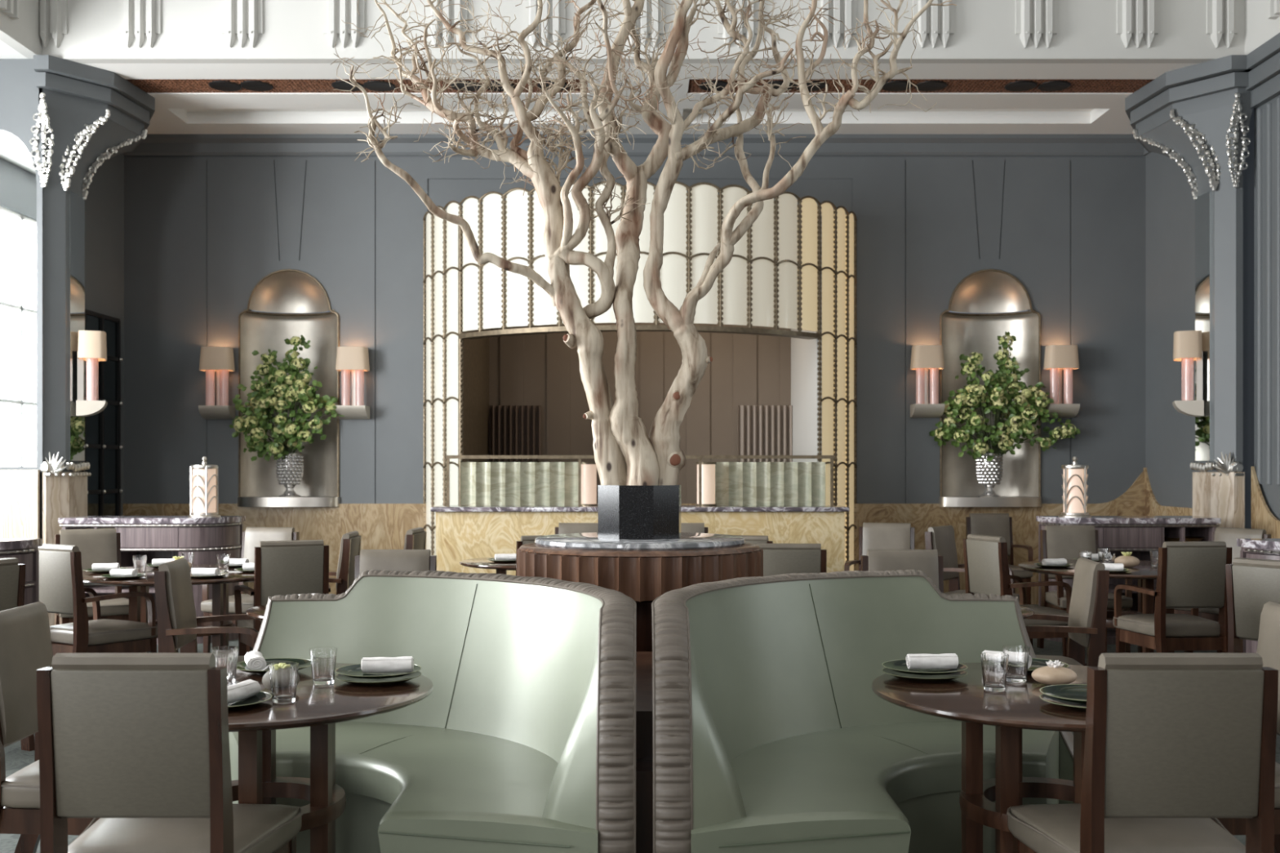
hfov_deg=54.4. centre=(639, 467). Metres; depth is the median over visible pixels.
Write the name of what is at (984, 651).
napkin
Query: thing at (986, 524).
cushion
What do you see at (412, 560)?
dining chair
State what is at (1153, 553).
tumbler
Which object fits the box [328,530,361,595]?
armchair
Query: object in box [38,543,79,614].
cushion
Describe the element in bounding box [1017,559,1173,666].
round table
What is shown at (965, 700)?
round table
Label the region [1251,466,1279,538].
trim
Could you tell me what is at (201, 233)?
wall
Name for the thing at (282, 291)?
wall niche
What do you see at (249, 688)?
napkin
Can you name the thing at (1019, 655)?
tumbler
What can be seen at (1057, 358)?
wall sconce
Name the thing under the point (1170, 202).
wall
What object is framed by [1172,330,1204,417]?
wall sconce
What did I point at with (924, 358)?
wall sconce
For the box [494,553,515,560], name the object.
napkin
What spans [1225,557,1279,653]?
armchair
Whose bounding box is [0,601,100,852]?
dining chair
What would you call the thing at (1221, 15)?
trim
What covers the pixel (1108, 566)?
napkin
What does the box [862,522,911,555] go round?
cushion
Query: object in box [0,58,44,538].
wall
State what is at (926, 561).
dining chair
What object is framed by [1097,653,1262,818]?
cushion
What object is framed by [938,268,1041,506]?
wall niche
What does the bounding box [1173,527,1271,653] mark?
armchair
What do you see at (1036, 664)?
plate
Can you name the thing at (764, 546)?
cushion
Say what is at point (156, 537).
sideboard
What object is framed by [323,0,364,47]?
trim
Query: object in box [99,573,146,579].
plate
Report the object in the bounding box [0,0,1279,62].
trim
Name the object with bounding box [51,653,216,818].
cushion
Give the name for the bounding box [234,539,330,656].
armchair
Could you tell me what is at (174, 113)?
ceiling
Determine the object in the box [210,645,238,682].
tumbler
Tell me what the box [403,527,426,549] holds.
armchair
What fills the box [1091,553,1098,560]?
napkin
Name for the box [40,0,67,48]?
trim
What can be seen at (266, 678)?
vase
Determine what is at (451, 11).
trim
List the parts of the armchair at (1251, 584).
leg, backrest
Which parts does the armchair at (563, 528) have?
leg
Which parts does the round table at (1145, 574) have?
leg, leg, leg, leg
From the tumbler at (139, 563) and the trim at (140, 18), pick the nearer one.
the tumbler at (139, 563)
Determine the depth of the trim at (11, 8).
9.97 m
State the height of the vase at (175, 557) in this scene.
0.109 m
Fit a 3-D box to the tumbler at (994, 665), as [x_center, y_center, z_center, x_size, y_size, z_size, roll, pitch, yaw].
[1.100,0.634,3.860,0.085,0.110,0.085,0,0,0]
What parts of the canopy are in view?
glass panel, glass panel, glass panel, glass panel, glass panel, glass panel, glass panel, glass panel, glass panel, glass panel, glass panel, glass panel, glass panel, glass panel, glass panel, glass panel, glass panel, glass panel, glass panel, glass panel, glass panel, glass panel, glass panel, glass panel, glass panel, glass panel, glass panel, glass panel, glass panel, glass panel, glass panel, glass panel, glass panel, glass panel, glass panel, glass panel, glass panel, glass panel, glass panel, glass panel, glass panel, glass panel, glass panel, glass panel, glass panel, glass panel, glass panel, glass panel, glass panel, glass panel, glass panel, glass panel, glass panel, glass panel, glass panel, glass panel, glass panel, glass panel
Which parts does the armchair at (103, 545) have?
leg, leg, seat frame, seat, leg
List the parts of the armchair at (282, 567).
leg, armrest, seat frame, seat, leg, backrest, leg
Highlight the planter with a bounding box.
[598,484,680,539]
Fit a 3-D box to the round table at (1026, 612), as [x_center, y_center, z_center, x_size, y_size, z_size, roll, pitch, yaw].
[1.500,1.065,6.120,0.840,0.750,0.840,0,0,0]
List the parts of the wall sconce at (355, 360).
lamp shade, plate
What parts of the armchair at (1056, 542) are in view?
leg, armrest, leg, seat frame, seat, leg, leg, armrest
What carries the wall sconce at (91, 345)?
attached to the pier at (90, 116)
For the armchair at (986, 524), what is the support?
on the floor
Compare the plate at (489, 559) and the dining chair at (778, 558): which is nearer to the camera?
the dining chair at (778, 558)
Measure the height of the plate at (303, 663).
0.020 m
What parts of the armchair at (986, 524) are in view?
leg, leg, seat frame, seat, armrest, leg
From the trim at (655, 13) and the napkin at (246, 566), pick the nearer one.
the napkin at (246, 566)
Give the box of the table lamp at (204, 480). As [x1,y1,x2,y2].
[187,457,220,517]
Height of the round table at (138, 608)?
0.750 m
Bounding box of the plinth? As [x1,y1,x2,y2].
[635,651,653,852]
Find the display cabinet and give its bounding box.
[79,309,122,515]
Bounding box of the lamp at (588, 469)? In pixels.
[581,462,597,506]
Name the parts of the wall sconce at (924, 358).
plate, lamp shade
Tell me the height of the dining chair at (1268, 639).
0.981 m
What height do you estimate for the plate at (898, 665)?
0.020 m
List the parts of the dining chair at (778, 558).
backrest, leg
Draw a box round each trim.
[0,0,19,19]
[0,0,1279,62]
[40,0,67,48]
[119,0,160,48]
[123,133,1146,155]
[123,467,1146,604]
[221,0,262,47]
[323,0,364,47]
[426,0,467,47]
[457,214,488,455]
[524,0,565,47]
[623,0,664,47]
[718,0,759,47]
[791,214,822,455]
[815,0,857,47]
[912,0,954,48]
[1015,0,1057,47]
[1116,0,1158,48]
[1143,467,1192,515]
[1206,0,1237,48]
[1244,32,1279,107]
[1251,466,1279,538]
[1267,0,1279,19]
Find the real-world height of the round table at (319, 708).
0.750 m
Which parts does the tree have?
stem, stem, stem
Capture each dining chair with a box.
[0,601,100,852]
[36,653,302,852]
[354,549,436,580]
[756,543,826,576]
[861,549,943,592]
[1006,653,1278,852]
[1210,601,1279,852]
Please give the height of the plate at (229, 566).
0.020 m
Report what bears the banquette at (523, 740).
on the floor
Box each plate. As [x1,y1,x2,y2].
[83,567,128,573]
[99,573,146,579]
[146,563,159,568]
[190,572,228,578]
[215,562,251,568]
[227,691,272,709]
[234,568,253,573]
[236,657,311,673]
[334,663,421,679]
[334,671,421,684]
[487,558,515,562]
[881,659,968,675]
[881,667,968,681]
[1027,657,1069,673]
[1033,563,1075,568]
[1039,684,1086,703]
[1039,693,1086,710]
[1109,568,1132,573]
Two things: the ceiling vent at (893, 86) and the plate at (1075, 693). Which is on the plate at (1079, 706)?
the plate at (1075, 693)
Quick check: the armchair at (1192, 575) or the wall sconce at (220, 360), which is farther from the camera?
the wall sconce at (220, 360)
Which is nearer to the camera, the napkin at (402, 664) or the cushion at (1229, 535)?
the napkin at (402, 664)
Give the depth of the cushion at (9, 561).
6.31 m
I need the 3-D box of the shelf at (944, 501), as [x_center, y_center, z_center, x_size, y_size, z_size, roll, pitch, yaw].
[3.690,0.360,13.230,1.080,0.100,0.560,0,0,0]
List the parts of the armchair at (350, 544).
armrest, armrest, leg, backrest, leg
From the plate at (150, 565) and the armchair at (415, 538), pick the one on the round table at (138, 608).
the plate at (150, 565)
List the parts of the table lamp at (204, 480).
lamp shade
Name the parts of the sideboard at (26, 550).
curved door, metal trim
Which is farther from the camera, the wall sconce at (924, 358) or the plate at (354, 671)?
the wall sconce at (924, 358)
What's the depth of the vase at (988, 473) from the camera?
13.04 m
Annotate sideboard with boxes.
[0,538,42,605]
[57,515,245,644]
[1035,515,1221,644]
[1236,538,1279,653]
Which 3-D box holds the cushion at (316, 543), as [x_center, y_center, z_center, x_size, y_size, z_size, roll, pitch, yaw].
[-2.201,0.669,7.852,0.386,0.421,0.111,0,0,-25]
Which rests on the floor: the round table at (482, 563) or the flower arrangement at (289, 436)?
the round table at (482, 563)
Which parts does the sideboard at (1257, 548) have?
metal trim, curved door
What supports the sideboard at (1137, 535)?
on the floor
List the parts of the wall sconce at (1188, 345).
lamp shade, plate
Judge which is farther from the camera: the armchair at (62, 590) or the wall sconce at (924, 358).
the wall sconce at (924, 358)
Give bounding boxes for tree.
[330,0,956,485]
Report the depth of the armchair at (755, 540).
8.37 m
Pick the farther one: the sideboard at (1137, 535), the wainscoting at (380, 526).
the wainscoting at (380, 526)
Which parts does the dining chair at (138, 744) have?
leg, backrest, seat, leg, seat frame, leg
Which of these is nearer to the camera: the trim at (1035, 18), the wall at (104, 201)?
the trim at (1035, 18)
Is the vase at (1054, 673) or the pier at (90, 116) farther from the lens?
the pier at (90, 116)
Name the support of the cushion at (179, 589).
on the armchair at (177, 620)
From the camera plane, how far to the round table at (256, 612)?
5.93 m
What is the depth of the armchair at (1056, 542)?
9.81 m
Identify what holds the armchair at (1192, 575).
on the floor
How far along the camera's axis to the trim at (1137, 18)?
10.57 m
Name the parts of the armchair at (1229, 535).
seat frame, seat, leg, leg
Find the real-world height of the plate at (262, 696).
0.020 m
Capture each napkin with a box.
[91,563,119,570]
[109,568,137,577]
[151,558,174,565]
[191,568,219,576]
[226,679,260,703]
[229,558,248,565]
[242,563,254,570]
[244,650,266,670]
[360,656,413,672]
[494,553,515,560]
[905,653,958,669]
[982,650,1031,668]
[1041,558,1066,565]
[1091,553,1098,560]
[1102,563,1124,570]
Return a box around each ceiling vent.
[125,79,588,93]
[687,79,1154,93]
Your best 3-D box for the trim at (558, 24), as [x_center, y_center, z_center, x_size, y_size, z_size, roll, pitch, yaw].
[-0.809,-4.270,10.579,0.350,1.380,0.082,0,0,0]
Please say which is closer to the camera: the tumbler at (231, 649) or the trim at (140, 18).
the tumbler at (231, 649)
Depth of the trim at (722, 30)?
10.58 m
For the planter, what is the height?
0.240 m
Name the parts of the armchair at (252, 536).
armrest, leg, seat frame, seat, leg, leg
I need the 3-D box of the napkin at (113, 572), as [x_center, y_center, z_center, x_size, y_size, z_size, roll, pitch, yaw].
[-3.214,0.656,7.745,0.163,0.050,0.064,0,0,13]
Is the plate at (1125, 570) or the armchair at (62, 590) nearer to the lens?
the armchair at (62, 590)
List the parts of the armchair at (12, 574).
backrest, leg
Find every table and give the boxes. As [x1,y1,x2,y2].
[82,564,253,653]
[227,662,433,852]
[245,604,266,620]
[459,557,515,574]
[516,532,763,651]
[871,662,1091,852]
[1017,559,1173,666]
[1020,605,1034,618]
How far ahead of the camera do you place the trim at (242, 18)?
10.58 m
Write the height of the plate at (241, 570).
0.020 m
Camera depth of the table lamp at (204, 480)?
10.26 m
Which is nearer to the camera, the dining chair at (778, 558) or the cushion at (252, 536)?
the dining chair at (778, 558)
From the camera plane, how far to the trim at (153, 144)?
13.07 m
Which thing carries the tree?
in the planter
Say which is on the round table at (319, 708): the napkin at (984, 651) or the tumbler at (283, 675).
the tumbler at (283, 675)
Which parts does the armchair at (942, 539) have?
leg, armrest, leg, seat, armrest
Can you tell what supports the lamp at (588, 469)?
on the bar counter
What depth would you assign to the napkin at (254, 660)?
4.15 m
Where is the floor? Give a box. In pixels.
[0,604,1279,852]
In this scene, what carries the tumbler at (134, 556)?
on the round table at (138, 608)
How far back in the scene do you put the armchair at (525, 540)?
8.36 m
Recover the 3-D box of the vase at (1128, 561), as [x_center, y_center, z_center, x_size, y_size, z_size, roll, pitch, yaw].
[3.360,0.637,8.590,0.170,0.109,0.153,0,0,0]
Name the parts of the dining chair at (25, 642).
leg, seat, leg, seat frame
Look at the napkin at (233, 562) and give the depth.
8.61 m
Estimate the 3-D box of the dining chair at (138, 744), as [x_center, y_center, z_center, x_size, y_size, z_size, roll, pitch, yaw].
[-1.250,0.950,3.300,0.579,0.981,0.664,0,0,0]
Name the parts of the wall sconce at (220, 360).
lamp shade, plate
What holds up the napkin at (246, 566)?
on the plate at (241, 570)
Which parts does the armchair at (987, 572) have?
leg, backrest, leg, armrest, armrest, seat, seat frame, leg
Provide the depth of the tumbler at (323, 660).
3.95 m
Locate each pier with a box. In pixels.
[29,54,155,626]
[1124,54,1253,528]
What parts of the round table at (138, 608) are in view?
leg, leg, leg, leg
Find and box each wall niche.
[237,268,340,506]
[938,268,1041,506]
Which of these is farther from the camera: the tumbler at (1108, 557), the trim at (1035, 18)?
the trim at (1035, 18)
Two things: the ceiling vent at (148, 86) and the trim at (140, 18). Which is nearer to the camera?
the trim at (140, 18)
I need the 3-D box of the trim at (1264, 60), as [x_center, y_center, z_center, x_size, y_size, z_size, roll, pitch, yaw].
[5.200,-3.280,2.810,0.140,0.420,15.620,0,0,0]
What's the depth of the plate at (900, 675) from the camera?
4.06 m
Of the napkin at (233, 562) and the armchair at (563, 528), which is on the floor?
the armchair at (563, 528)
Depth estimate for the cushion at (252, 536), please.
9.54 m
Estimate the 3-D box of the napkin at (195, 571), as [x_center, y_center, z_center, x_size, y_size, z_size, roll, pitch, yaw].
[-2.728,0.656,7.814,0.163,0.050,0.064,0,0,9]
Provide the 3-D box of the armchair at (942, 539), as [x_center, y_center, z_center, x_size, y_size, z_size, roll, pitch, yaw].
[2.540,0.950,9.630,0.664,0.981,0.584,0,0,37]
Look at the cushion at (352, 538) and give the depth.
8.66 m
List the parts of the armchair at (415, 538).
leg, backrest, leg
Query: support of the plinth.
on the floor
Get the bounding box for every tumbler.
[133,555,146,557]
[133,557,146,573]
[181,552,194,568]
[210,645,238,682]
[213,652,235,685]
[216,554,230,571]
[268,662,298,703]
[310,646,337,684]
[980,652,1008,691]
[1002,644,1030,682]
[1079,551,1092,559]
[1097,548,1110,563]
[1102,552,1115,563]
[1149,550,1158,566]
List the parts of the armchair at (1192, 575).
leg, armrest, leg, seat, seat frame, leg, armrest, backrest, leg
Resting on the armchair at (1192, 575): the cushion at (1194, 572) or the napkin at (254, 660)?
the cushion at (1194, 572)
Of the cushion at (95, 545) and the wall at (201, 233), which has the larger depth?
the wall at (201, 233)
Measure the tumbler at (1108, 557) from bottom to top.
0.110 m
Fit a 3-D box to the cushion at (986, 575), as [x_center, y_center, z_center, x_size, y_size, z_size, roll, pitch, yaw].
[2.372,0.669,8.451,0.111,0.421,0.386,0,0,-18]
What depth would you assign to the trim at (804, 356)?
13.29 m
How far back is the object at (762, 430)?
14.36 m
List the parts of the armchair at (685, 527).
leg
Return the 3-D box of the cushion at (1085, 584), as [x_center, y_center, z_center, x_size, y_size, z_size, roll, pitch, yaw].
[2.218,0.669,6.200,0.111,0.421,0.386,0,0,7]
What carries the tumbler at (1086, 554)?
on the round table at (1145, 574)
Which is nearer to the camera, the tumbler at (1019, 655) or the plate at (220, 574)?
the tumbler at (1019, 655)
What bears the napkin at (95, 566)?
on the plate at (91, 569)
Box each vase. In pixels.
[173,555,191,568]
[262,671,299,690]
[275,453,303,497]
[975,453,1003,497]
[1031,659,1077,685]
[1114,551,1139,568]
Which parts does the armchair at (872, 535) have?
armrest, leg, leg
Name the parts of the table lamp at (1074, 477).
lamp shade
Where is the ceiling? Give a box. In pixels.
[0,40,1199,133]
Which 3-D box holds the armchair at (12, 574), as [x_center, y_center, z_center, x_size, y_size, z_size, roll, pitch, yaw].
[-3.479,0.950,6.290,0.664,0.981,0.584,0,0,27]
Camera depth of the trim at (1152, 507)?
12.82 m
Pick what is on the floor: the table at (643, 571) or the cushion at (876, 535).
the table at (643, 571)
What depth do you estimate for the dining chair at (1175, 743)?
3.06 m
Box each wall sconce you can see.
[75,330,107,417]
[198,346,235,419]
[335,346,369,419]
[910,345,944,417]
[1043,345,1079,417]
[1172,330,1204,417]
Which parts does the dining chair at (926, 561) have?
leg, leg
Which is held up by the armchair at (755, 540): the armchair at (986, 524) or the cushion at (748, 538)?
the cushion at (748, 538)
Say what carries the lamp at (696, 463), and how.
on the bar counter
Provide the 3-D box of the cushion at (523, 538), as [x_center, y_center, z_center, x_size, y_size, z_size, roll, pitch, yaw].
[-0.621,0.669,8.452,0.386,0.421,0.111,0,0,-17]
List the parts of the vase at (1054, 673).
flower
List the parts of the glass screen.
glass pane, glass pane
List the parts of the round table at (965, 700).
leg, leg, leg, leg, leg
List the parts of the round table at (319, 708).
leg, leg, leg, leg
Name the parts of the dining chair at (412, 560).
leg, leg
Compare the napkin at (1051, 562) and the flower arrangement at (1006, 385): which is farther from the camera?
the flower arrangement at (1006, 385)
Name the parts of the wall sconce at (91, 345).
plate, lamp shade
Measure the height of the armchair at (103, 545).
0.981 m
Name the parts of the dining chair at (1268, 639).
seat frame, leg, seat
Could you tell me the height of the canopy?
3.921 m
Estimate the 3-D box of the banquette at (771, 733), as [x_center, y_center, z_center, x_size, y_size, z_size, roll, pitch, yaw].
[0.731,0.923,4.294,1.046,1.033,2.247,0,0,40]
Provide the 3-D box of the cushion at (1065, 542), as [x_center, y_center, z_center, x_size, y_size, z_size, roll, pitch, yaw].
[3.410,0.669,9.848,0.386,0.421,0.111,0,0,-3]
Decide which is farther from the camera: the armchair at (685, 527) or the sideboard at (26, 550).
the armchair at (685, 527)
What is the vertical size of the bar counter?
1.090 m
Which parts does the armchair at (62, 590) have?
backrest, leg, armrest, seat frame, seat, armrest, leg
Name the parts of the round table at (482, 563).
leg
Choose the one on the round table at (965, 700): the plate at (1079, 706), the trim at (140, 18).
the plate at (1079, 706)
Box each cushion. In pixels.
[0,557,18,565]
[0,601,53,747]
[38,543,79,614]
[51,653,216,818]
[59,528,116,586]
[158,557,196,649]
[228,722,598,852]
[243,527,294,582]
[259,539,324,547]
[335,530,359,591]
[520,535,542,541]
[691,722,1058,852]
[737,535,768,541]
[756,543,821,550]
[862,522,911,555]
[928,524,958,580]
[967,533,1009,595]
[968,513,1010,555]
[1044,525,1096,578]
[1067,556,1105,648]
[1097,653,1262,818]
[1162,541,1226,608]
[1213,527,1266,564]
[1256,601,1279,735]
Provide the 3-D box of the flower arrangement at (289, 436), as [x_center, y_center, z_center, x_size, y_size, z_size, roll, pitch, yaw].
[-3.679,-0.727,12.987,1.205,1.328,0.509,0,0,0]
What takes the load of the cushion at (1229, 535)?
on the armchair at (1229, 535)
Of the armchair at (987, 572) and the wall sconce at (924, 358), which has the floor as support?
the armchair at (987, 572)
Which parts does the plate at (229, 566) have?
dish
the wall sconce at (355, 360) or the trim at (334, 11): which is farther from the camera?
the wall sconce at (355, 360)
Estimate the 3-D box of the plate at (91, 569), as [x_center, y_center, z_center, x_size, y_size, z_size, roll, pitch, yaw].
[-3.520,0.679,8.200,0.275,0.020,0.275,0,0,0]
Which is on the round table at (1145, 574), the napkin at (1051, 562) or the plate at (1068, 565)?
the plate at (1068, 565)
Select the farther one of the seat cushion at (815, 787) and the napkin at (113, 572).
the napkin at (113, 572)
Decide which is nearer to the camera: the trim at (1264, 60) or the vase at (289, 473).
the trim at (1264, 60)
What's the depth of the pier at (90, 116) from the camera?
10.79 m
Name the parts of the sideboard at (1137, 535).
curved door, metal trim, drawer, metal trim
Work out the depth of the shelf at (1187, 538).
10.21 m
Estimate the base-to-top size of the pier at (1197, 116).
4.930 m
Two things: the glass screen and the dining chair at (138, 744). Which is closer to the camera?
the dining chair at (138, 744)
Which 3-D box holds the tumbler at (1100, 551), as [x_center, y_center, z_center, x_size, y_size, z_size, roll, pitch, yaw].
[3.313,0.634,8.886,0.085,0.110,0.085,0,0,0]
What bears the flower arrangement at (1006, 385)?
in the wall niche at (983, 291)
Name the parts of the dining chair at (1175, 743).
leg, seat frame, leg, seat, backrest, leg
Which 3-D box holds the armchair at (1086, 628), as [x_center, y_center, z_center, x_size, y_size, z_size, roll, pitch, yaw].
[2.021,0.950,6.224,0.664,0.981,0.584,0,0,7]
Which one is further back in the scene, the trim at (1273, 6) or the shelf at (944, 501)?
the shelf at (944, 501)
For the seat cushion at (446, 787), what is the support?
on the banquette at (523, 740)
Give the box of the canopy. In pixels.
[422,180,857,571]
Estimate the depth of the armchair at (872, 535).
10.28 m
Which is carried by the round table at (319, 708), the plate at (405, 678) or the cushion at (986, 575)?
the plate at (405, 678)
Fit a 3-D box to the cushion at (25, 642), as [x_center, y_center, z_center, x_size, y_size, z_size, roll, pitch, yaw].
[-2.028,0.669,4.080,0.111,0.421,0.386,0,0,-2]
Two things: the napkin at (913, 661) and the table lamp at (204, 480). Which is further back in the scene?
the table lamp at (204, 480)
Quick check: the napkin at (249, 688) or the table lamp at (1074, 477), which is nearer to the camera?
the napkin at (249, 688)
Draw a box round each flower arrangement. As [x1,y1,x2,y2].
[229,334,344,461]
[928,331,1079,461]
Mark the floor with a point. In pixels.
(15, 758)
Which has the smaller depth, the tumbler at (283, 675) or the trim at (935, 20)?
the tumbler at (283, 675)
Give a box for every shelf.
[237,496,340,506]
[938,496,1041,506]
[1164,536,1204,542]
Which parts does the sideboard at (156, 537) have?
drawer, metal trim, metal trim, curved door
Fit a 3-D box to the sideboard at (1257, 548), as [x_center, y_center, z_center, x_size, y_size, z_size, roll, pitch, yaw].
[4.062,0.925,6.965,1.219,1.030,0.470,0,0,0]
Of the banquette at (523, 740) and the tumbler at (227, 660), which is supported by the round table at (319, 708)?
the tumbler at (227, 660)
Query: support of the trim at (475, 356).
attached to the wall at (541, 370)
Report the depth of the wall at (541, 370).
14.48 m
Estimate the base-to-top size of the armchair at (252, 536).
0.981 m
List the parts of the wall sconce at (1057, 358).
plate, lamp shade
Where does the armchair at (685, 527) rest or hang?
on the floor
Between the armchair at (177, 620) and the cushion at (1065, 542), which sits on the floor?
the armchair at (177, 620)
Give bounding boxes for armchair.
[0,557,35,751]
[38,543,157,656]
[54,528,128,625]
[154,557,258,662]
[200,527,299,653]
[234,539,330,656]
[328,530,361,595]
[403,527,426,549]
[515,535,542,575]
[555,523,598,534]
[680,523,708,533]
[737,535,773,544]
[844,522,915,571]
[924,524,1019,602]
[963,533,1071,653]
[965,513,1032,604]
[1025,556,1109,666]
[1036,525,1132,657]
[1113,541,1231,653]
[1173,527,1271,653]
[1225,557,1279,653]
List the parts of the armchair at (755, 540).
backrest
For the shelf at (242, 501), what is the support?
attached to the wall niche at (282, 291)
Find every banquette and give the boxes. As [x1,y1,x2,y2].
[228,569,636,852]
[651,569,1073,852]
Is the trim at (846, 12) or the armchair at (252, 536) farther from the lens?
the trim at (846, 12)
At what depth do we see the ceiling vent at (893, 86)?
11.40 m
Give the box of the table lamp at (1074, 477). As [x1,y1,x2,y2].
[1058,457,1091,517]
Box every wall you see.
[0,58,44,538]
[61,152,124,515]
[124,155,1145,503]
[488,322,791,503]
[1143,94,1279,528]
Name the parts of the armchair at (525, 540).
leg, backrest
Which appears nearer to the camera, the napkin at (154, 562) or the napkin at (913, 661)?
the napkin at (913, 661)
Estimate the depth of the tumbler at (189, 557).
8.44 m
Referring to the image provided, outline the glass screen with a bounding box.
[445,455,834,506]
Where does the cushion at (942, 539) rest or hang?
on the armchair at (942, 539)
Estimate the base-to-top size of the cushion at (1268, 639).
0.421 m
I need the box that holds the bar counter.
[430,505,849,575]

